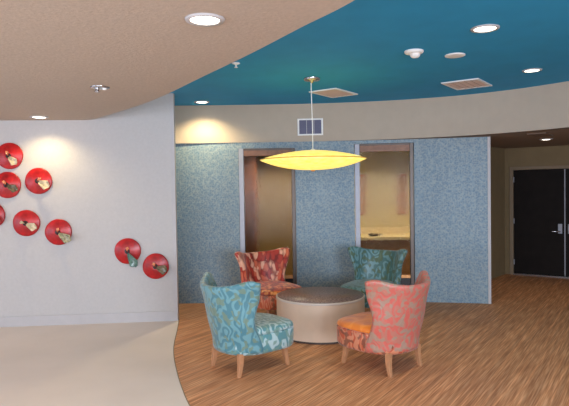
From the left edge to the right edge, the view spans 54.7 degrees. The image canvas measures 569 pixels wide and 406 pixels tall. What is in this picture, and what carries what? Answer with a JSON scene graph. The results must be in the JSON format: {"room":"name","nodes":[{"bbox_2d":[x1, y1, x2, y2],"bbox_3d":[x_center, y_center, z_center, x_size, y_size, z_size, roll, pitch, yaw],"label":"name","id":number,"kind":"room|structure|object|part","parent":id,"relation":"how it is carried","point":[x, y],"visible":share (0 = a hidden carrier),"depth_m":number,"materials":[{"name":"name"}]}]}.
{"room":"lobby lounge","nodes":[
{"label":"lobby lounge","id":0,"kind":"room"},
{"bbox_2d":[0,93,178,319],"bbox_3d":[-4.233,0.108,7.218,5.574,3.040,0.222,-1,2,-5],"label":"wall","id":1,"kind":"structure","parent":0,"point":[110,174],"depth_m":7.26,"materials":[{"name":"white paint"}]},
{"bbox_2d":[0,205,4,224],"bbox_3d":[-3.795,0.157,7.080,0.344,0.344,0.130,-1,2,-5],"label":"disc","id":2,"kind":"object","parent":1,"relation":"attached to","point":[2,212],"visible":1,"depth_m":7.13,"materials":[{"name":"red glass"}]},
{"bbox_2d":[0,172,20,197],"bbox_3d":[-3.594,-0.232,7.089,0.344,0.344,0.130,-1,2,-5],"label":"disc","id":3,"kind":"object","parent":1,"relation":"attached to","point":[10,183],"visible":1,"depth_m":7.11,"materials":[{"name":"red glass"}]},
{"bbox_2d":[0,143,22,168],"bbox_3d":[-3.563,-0.609,7.082,0.344,0.344,0.130,-1,2,-5],"label":"disc","id":4,"kind":"object","parent":1,"relation":"attached to","point":[11,154],"visible":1,"depth_m":7.11,"materials":[{"name":"red glass"}]},
{"bbox_2d":[13,210,39,235],"bbox_3d":[-3.357,0.263,7.122,0.344,0.344,0.130,-1,2,-5],"label":"disc","id":5,"kind":"object","parent":1,"relation":"attached to","point":[25,222],"visible":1,"depth_m":7.14,"materials":[{"name":"red glass"}]},
{"bbox_2d":[25,168,51,193],"bbox_3d":[-3.200,-0.286,7.122,0.344,0.344,0.130,-1,2,-5],"label":"disc","id":6,"kind":"object","parent":1,"relation":"attached to","point":[37,180],"visible":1,"depth_m":7.14,"materials":[{"name":"red glass"}]},
{"bbox_2d":[45,219,71,244],"bbox_3d":[-2.953,0.382,7.161,0.358,0.344,0.130,-1,2,-5],"label":"disc","id":7,"kind":"object","parent":1,"relation":"attached to","point":[57,231],"visible":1,"depth_m":7.18,"materials":[{"name":"red glass"}]},
{"bbox_2d":[0,311,177,326],"bbox_3d":[-4.205,1.565,7.139,5.566,0.130,0.012,-1,2,-5],"label":"baseboard","id":8,"kind":"structure","parent":1,"relation":"attached to","point":[46,320],"depth_m":7.28,"materials":[{"name":"white paint"}]},
{"bbox_2d":[114,238,140,266],"bbox_3d":[-2.074,0.657,7.246,0.344,0.380,0.130,-1,2,-5],"label":"disc","id":9,"kind":"object","parent":1,"relation":"attached to","point":[127,250],"visible":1,"depth_m":7.26,"materials":[{"name":"red glass"}]},
{"bbox_2d":[143,253,168,278],"bbox_3d":[-1.712,0.844,7.283,0.344,0.344,0.130,-1,2,-5],"label":"disc","id":10,"kind":"object","parent":1,"relation":"attached to","point":[155,266],"visible":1,"depth_m":7.30,"materials":[{"name":"red glass"}]},
{"bbox_2d":[169,93,177,310],"bbox_3d":[-1.480,-0.004,7.346,0.050,2.908,0.004,-1,2,-5],"label":"trim","id":11,"kind":"structure","parent":1,"relation":"attached to","point":[170,94],"depth_m":7.34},
{"bbox_2d":[0,0,353,119],"bbox_3d":[-3.067,-1.109,1.600,7.902,0.350,11.260,-1,2,0],"label":"ceiling","id":12,"kind":"structure","parent":0,"point":[52,52],"depth_m":3.54,"materials":[{"name":"beige paint"}]},
{"bbox_2d":[29,116,48,118],"bbox_3d":[-3.048,-1.064,6.833,0.222,0.014,0.222,-1,2,0],"label":"recessed light","id":13,"kind":"object","parent":12,"relation":"in","point":[36,117],"visible":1,"depth_m":6.80,"materials":[{"name":"beige"}]},
{"bbox_2d":[90,85,109,92],"bbox_3d":[-1.660,-1.020,4.950,0.170,0.048,0.170,-1,2,0],"label":"sprinkler","id":14,"kind":"object","parent":12,"relation":"attached to","point":[97,88],"visible":1,"depth_m":4.93,"materials":[{"name":"silver metal"}]},
{"bbox_2d":[185,13,224,26],"bbox_3d":[-0.438,-1.005,3.027,0.222,0.014,0.222,-1,2,0],"label":"recessed light","id":15,"kind":"object","parent":12,"relation":"in","point":[197,19],"visible":1,"depth_m":3.00,"materials":[{"name":"beige"}]},
{"bbox_2d":[0,274,568,405],"bbox_3d":[0.026,1.681,4.546,14.000,0.100,17.000,-1,2,0],"label":"floor","id":16,"kind":"structure","parent":0,"point":[511,350],"depth_m":5.46,"materials":[{"name":"wood"}]},
{"bbox_2d":[173,322,189,405],"bbox_3d":[0.285,1.695,1.887,0.965,0.003,11.798,-1,2,-14],"label":"trim","id":17,"kind":"structure","parent":16,"relation":"on","point":[178,322],"depth_m":5.38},
{"bbox_2d":[200,272,293,377],"bbox_3d":[-0.382,1.159,5.438,0.899,0.911,0.910,-2,2,-39],"label":"slipper chair","id":18,"kind":"object","parent":16,"relation":"on","point":[236,328],"visible":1,"depth_m":5.12,"materials":[{"name":"teal fabric"}]},
{"bbox_3d":[-0.696,1.511,5.474,0.070,0.215,0.054,-2,2,-39],"label":"leg","id":19,"kind":"part","parent":18,"relation":"part of","materials":[{"name":"brown wood"}]},
{"bbox_3d":[-0.557,1.062,5.295,0.462,0.708,0.938,-2,2,-39],"label":"backrest","id":20,"kind":"part","parent":18,"relation":"part of","materials":[{"name":"blue fabric"}]},
{"bbox_3d":[-0.416,1.516,5.129,0.070,0.215,0.054,-2,2,-39],"label":"leg","id":21,"kind":"part","parent":18,"relation":"part of","materials":[{"name":"brown wood"}]},
{"bbox_3d":[-0.328,1.323,5.484,0.767,0.183,0.682,-2,2,-39],"label":"seat","id":22,"kind":"part","parent":18,"relation":"part of","materials":[{"name":"blue fabric"}]},
{"bbox_3d":[-0.330,1.190,5.480,0.767,0.082,0.682,-2,2,-39],"label":"seat","id":23,"kind":"part","parent":18,"relation":"part of","materials":[{"name":"teal fabric"}]},
{"bbox_3d":[0.007,1.500,5.471,0.080,0.215,0.054,-2,2,-39],"label":"leg","id":24,"kind":"part","parent":18,"relation":"part of","materials":[{"name":"brown wood"}]},
{"bbox_2d":[234,247,301,313],"bbox_3d":[-0.195,1.102,7.493,0.910,0.911,0.900,-2,2,-35],"label":"slipper chair","id":25,"kind":"object","parent":16,"relation":"on","point":[267,268],"visible":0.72,"depth_m":7.71,"materials":[{"name":"red fabric"}]},
{"bbox_3d":[-0.325,0.996,7.673,0.938,0.708,0.462,-2,2,-35],"label":"backrest","id":26,"kind":"part","parent":25,"relation":"part of","materials":[{"name":"red fabric"}]},
{"bbox_3d":[-0.154,1.269,7.443,0.682,0.183,0.767,-2,2,-35],"label":"seat","id":27,"kind":"part","parent":25,"relation":"part of","materials":[{"name":"red fabric"}]},
{"bbox_3d":[-0.156,1.136,7.440,0.682,0.082,0.767,-2,2,-35],"label":"seat","id":28,"kind":"part","parent":25,"relation":"part of","materials":[{"name":"fabric"}]},
{"bbox_2d":[276,287,364,344],"bbox_3d":[0.436,1.337,6.657,1.068,0.465,1.068,-1,2,0],"label":"round table","id":29,"kind":"object","parent":16,"relation":"on","point":[314,312],"visible":0.78,"depth_m":6.21,"materials":[{"name":"beige laminate"}]},
{"bbox_2d":[340,246,407,309],"bbox_3d":[1.190,1.080,7.503,0.910,0.911,0.899,0,2,36],"label":"slipper chair","id":30,"kind":"object","parent":16,"relation":"on","point":[368,264],"visible":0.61,"depth_m":7.77,"materials":[{"name":"green fabric"}]},
{"bbox_3d":[1.151,1.115,7.450,0.682,0.082,0.767,0,2,36],"label":"seat","id":31,"kind":"part","parent":30,"relation":"part of","materials":[{"name":"teal fabric"}]},
{"bbox_3d":[1.154,1.248,7.453,0.682,0.183,0.767,0,2,36],"label":"seat","id":32,"kind":"part","parent":30,"relation":"part of","materials":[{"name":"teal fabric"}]},
{"bbox_3d":[1.319,0.970,7.681,0.938,0.708,0.462,0,2,36],"label":"backrest","id":33,"kind":"part","parent":30,"relation":"part of","materials":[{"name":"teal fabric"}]},
{"bbox_2d":[337,270,430,377],"bbox_3d":[0.978,1.138,5.393,0.910,0.911,0.899,-2,2,-41],"label":"slipper chair","id":34,"kind":"object","parent":16,"relation":"on","point":[393,325],"visible":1,"depth_m":5.07,"materials":[{"name":"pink fabric"}]},
{"bbox_3d":[0.611,1.490,5.493,0.054,0.215,0.080,-2,2,-41],"label":"leg","id":35,"kind":"part","parent":34,"relation":"part of","materials":[{"name":"brown wood"}]},
{"bbox_3d":[0.935,1.171,5.444,0.682,0.082,0.767,-2,2,-41],"label":"seat","id":36,"kind":"part","parent":34,"relation":"part of","materials":[{"name":"orange fabric"}]},
{"bbox_3d":[0.938,1.304,5.447,0.682,0.183,0.767,-2,2,-41],"label":"seat","id":37,"kind":"part","parent":34,"relation":"part of","materials":[{"name":"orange fabric"}]},
{"bbox_3d":[0.968,1.495,5.082,0.054,0.215,0.070,-2,2,-41],"label":"leg","id":38,"kind":"part","parent":34,"relation":"part of","materials":[{"name":"brown wood"}]},
{"bbox_3d":[1.123,1.037,5.222,0.938,0.708,0.462,-2,2,-41],"label":"backrest","id":39,"kind":"part","parent":34,"relation":"part of","materials":[{"name":"pink fabric"}]},
{"bbox_3d":[1.303,1.482,5.373,0.054,0.215,0.070,-2,2,-41],"label":"leg","id":40,"kind":"part","parent":34,"relation":"part of","materials":[{"name":"brown wood"}]},
{"bbox_2d":[291,185,296,272],"bbox_3d":[-0.316,0.286,9.320,2.160,2.450,1.380,-1,2,0],"label":"wall","id":41,"kind":"structure","parent":0,"point":[291,185],"depth_m":9.92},
{"bbox_2d":[175,137,487,303],"bbox_3d":[0.022,0.296,8.456,6.043,2.465,0.342,-1,2,3],"label":"wall","id":42,"kind":"structure","parent":0,"point":[451,174],"depth_m":8.43,"materials":[{"name":"blue fabric"}]},
{"bbox_2d":[238,148,296,283],"bbox_3d":[-0.257,0.346,8.511,0.861,2.370,0.112,-1,2,0],"label":"window","id":43,"kind":"structure","parent":42,"relation":"in","point":[267,208],"depth_m":8.48,"materials":[{"name":"glass"}]},
{"bbox_3d":[-0.650,0.353,8.511,0.075,2.370,0.112,-1,2,0],"label":"frame","id":44,"kind":"part","parent":43,"relation":"part of","materials":[{"name":"metal"}]},
{"bbox_3d":[-0.265,-0.822,8.435,0.729,0.024,0.013,-1,2,0],"label":"header trim","id":45,"kind":"part","parent":43,"relation":"part of","materials":[{"name":"brown metal"}]},
{"bbox_3d":[-0.234,1.146,8.528,0.729,0.050,0.080,-1,2,0],"label":"rail","id":46,"kind":"part","parent":43,"relation":"part of","materials":[{"name":"gold metal"}]},
{"bbox_3d":[0.146,0.340,8.510,0.055,2.370,0.112,-1,2,0],"label":"frame","id":47,"kind":"part","parent":43,"relation":"part of","materials":[{"name":"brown metal"}]},
{"bbox_2d":[354,143,414,284],"bbox_3d":[1.528,0.300,8.418,0.878,2.411,0.112,-1,2,7],"label":"window","id":48,"kind":"structure","parent":42,"relation":"in","point":[384,181],"depth_m":8.39,"materials":[{"name":"glass"}]},
{"bbox_3d":[1.130,0.305,8.466,0.075,2.411,0.112,-1,2,7],"label":"frame","id":49,"kind":"part","parent":48,"relation":"part of","materials":[{"name":"metal"}]},
{"bbox_3d":[1.514,-0.888,8.340,0.746,0.024,0.013,-1,2,7],"label":"header trim","id":50,"kind":"part","parent":48,"relation":"part of","materials":[{"name":"brown metal"}]},
{"bbox_3d":[1.554,1.326,8.444,0.746,0.358,0.050,-1,2,7],"label":"panel","id":51,"kind":"part","parent":48,"relation":"part of","materials":[{"name":"black paint"}]},
{"bbox_3d":[1.550,1.120,8.434,0.746,0.050,0.080,-1,2,7],"label":"rail","id":52,"kind":"part","parent":48,"relation":"part of","materials":[{"name":"gold metal"}]},
{"bbox_3d":[1.937,0.295,8.368,0.055,2.411,0.112,-1,2,7],"label":"frame","id":53,"kind":"part","parent":48,"relation":"part of","materials":[{"name":"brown metal"}]},
{"bbox_2d":[487,137,490,303],"bbox_3d":[3.015,0.257,8.172,0.038,2.463,0.167,-1,2,0],"label":"trim","id":54,"kind":"structure","parent":42,"relation":"attached to","point":[488,138],"depth_m":8.09,"materials":[{"name":"grey metal"}]},
{"bbox_2d":[170,0,568,105],"bbox_3d":[-0.023,-1.482,4.463,14.000,0.150,17.000,-1,2,0],"label":"ceiling","id":55,"kind":"structure","parent":0,"point":[359,47],"depth_m":5.42,"materials":[{"name":"teal paint"}]},
{"bbox_2d":[194,101,208,103],"bbox_3d":[-1.211,-1.475,8.054,0.222,0.014,0.222,-1,2,0],"label":"recessed light","id":56,"kind":"object","parent":55,"relation":"in","point":[199,102],"visible":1,"depth_m":8.04,"materials":[{"name":"beige"}]},
{"bbox_2d":[260,76,366,171],"bbox_3d":[0.329,-0.916,6.458,1.256,1.096,1.256,-1,2,0],"label":"pendant lamp","id":57,"kind":"object","parent":55,"relation":"hanging from","point":[312,159],"visible":1,"depth_m":6.09,"materials":[{"name":"yellow glass"}]},
{"bbox_3d":[0.322,-1.015,6.456,0.021,0.800,0.011,-1,2,0],"label":"stem","id":58,"kind":"part","parent":57,"relation":"part of","materials":[{"name":"white metal"}]},
{"bbox_2d":[309,88,357,97],"bbox_3d":[0.670,-1.489,7.454,0.420,0.014,0.600,0,2,36],"label":"ceiling vent","id":59,"kind":"object","parent":55,"relation":"in","point":[332,92],"visible":0.95,"depth_m":7.42,"materials":[{"name":"white metal"}]},
{"bbox_2d":[404,49,423,57],"bbox_3d":[1.233,-1.414,5.237,0.180,0.066,0.180,-1,2,0],"label":"smoke detector","id":60,"kind":"object","parent":55,"relation":"attached to","point":[414,53],"visible":1,"depth_m":5.20,"materials":[{"name":"white plastic"}]},
{"bbox_2d":[445,53,464,57],"bbox_3d":[1.681,-1.451,5.423,0.196,0.016,0.196,-1,2,0],"label":"ceiling speaker","id":61,"kind":"object","parent":55,"relation":"attached to","point":[451,55],"visible":1,"depth_m":5.38,"materials":[{"name":"white plastic"}]},
{"bbox_2d":[441,78,491,89],"bbox_3d":[2.312,-1.502,6.964,0.460,0.014,0.600,0,2,36],"label":"ceiling vent","id":62,"kind":"object","parent":55,"relation":"in","point":[475,82],"visible":1,"depth_m":6.93,"materials":[{"name":"white metal"}]},
{"bbox_2d":[470,24,499,32],"bbox_3d":[1.644,-1.427,4.509,0.232,0.014,0.232,-1,2,0],"label":"recessed light","id":63,"kind":"object","parent":55,"relation":"in","point":[485,28],"visible":1,"depth_m":4.48,"materials":[{"name":"beige"}]},
{"bbox_2d":[522,68,541,72],"bbox_3d":[2.785,-1.489,6.188,0.212,0.014,0.212,-1,2,0],"label":"recessed light","id":64,"kind":"object","parent":55,"relation":"in","point":[531,70],"visible":1,"depth_m":6.16,"materials":[{"name":"beige"}]},
{"bbox_2d":[175,81,568,143],"bbox_3d":[2.640,-1.201,5.993,12.329,0.575,3.147,0,2,36],"label":"wall","id":65,"kind":"structure","parent":0,"point":[543,107],"depth_m":8.23,"materials":[{"name":"beige paint"}]},
{"bbox_2d":[297,118,322,135],"bbox_3d":[0.393,-1.159,8.383,0.390,0.256,0.016,-1,2,4],"label":"air vent","id":66,"kind":"object","parent":65,"relation":"in","point":[304,126],"visible":1,"depth_m":8.38,"materials":[{"name":"white metal"}]},
{"bbox_2d":[392,128,568,148],"bbox_3d":[1.885,-0.986,7.287,10.200,0.100,11.380,-1,2,0],"label":"ceiling","id":67,"kind":"structure","parent":0,"point":[561,136],"depth_m":8.60,"materials":[{"name":"beige paint"}]},
{"bbox_2d":[527,132,553,136],"bbox_3d":[3.645,-0.970,7.829,0.240,0.014,0.560,0,2,36],"label":"ceiling vent","id":68,"kind":"object","parent":67,"relation":"in","point":[544,134],"visible":1,"depth_m":7.75,"materials":[{"name":"beige metal"}]},
{"bbox_2d":[490,145,568,278],"bbox_3d":[4.804,0.187,9.749,4.269,2.465,2.420,-1,2,-10],"label":"wall","id":69,"kind":"structure","parent":0,"point":[501,159],"depth_m":10.53,"materials":[{"name":"paint"}]},
{"bbox_2d":[509,165,568,278],"bbox_3d":[5.225,0.350,10.236,1.940,2.100,0.120,0,2,35],"label":"trim","id":70,"kind":"structure","parent":69,"relation":"attached to","point":[511,169],"depth_m":10.71,"materials":[{"name":"silver metal"}]},
{"bbox_2d":[513,169,565,275],"bbox_3d":[4.840,0.365,10.468,0.910,2.000,0.126,0,2,35],"label":"door","id":71,"kind":"structure","parent":69,"relation":"in","point":[539,220],"depth_m":10.46,"materials":[{"name":"wood"}]},
{"bbox_3d":[5.144,0.481,10.266,0.070,0.180,0.012,0,2,35],"label":"handle plate","id":72,"kind":"part","parent":71,"relation":"part of","materials":[{"name":"metal"}]},
{"bbox_2d":[565,169,568,275],"bbox_3d":[5.576,0.367,9.945,0.892,2.000,0.121,0,2,35],"label":"door","id":73,"kind":"structure","parent":69,"relation":"in","point":[566,170],"depth_m":10.20,"materials":[{"name":"metal"}]}
]}

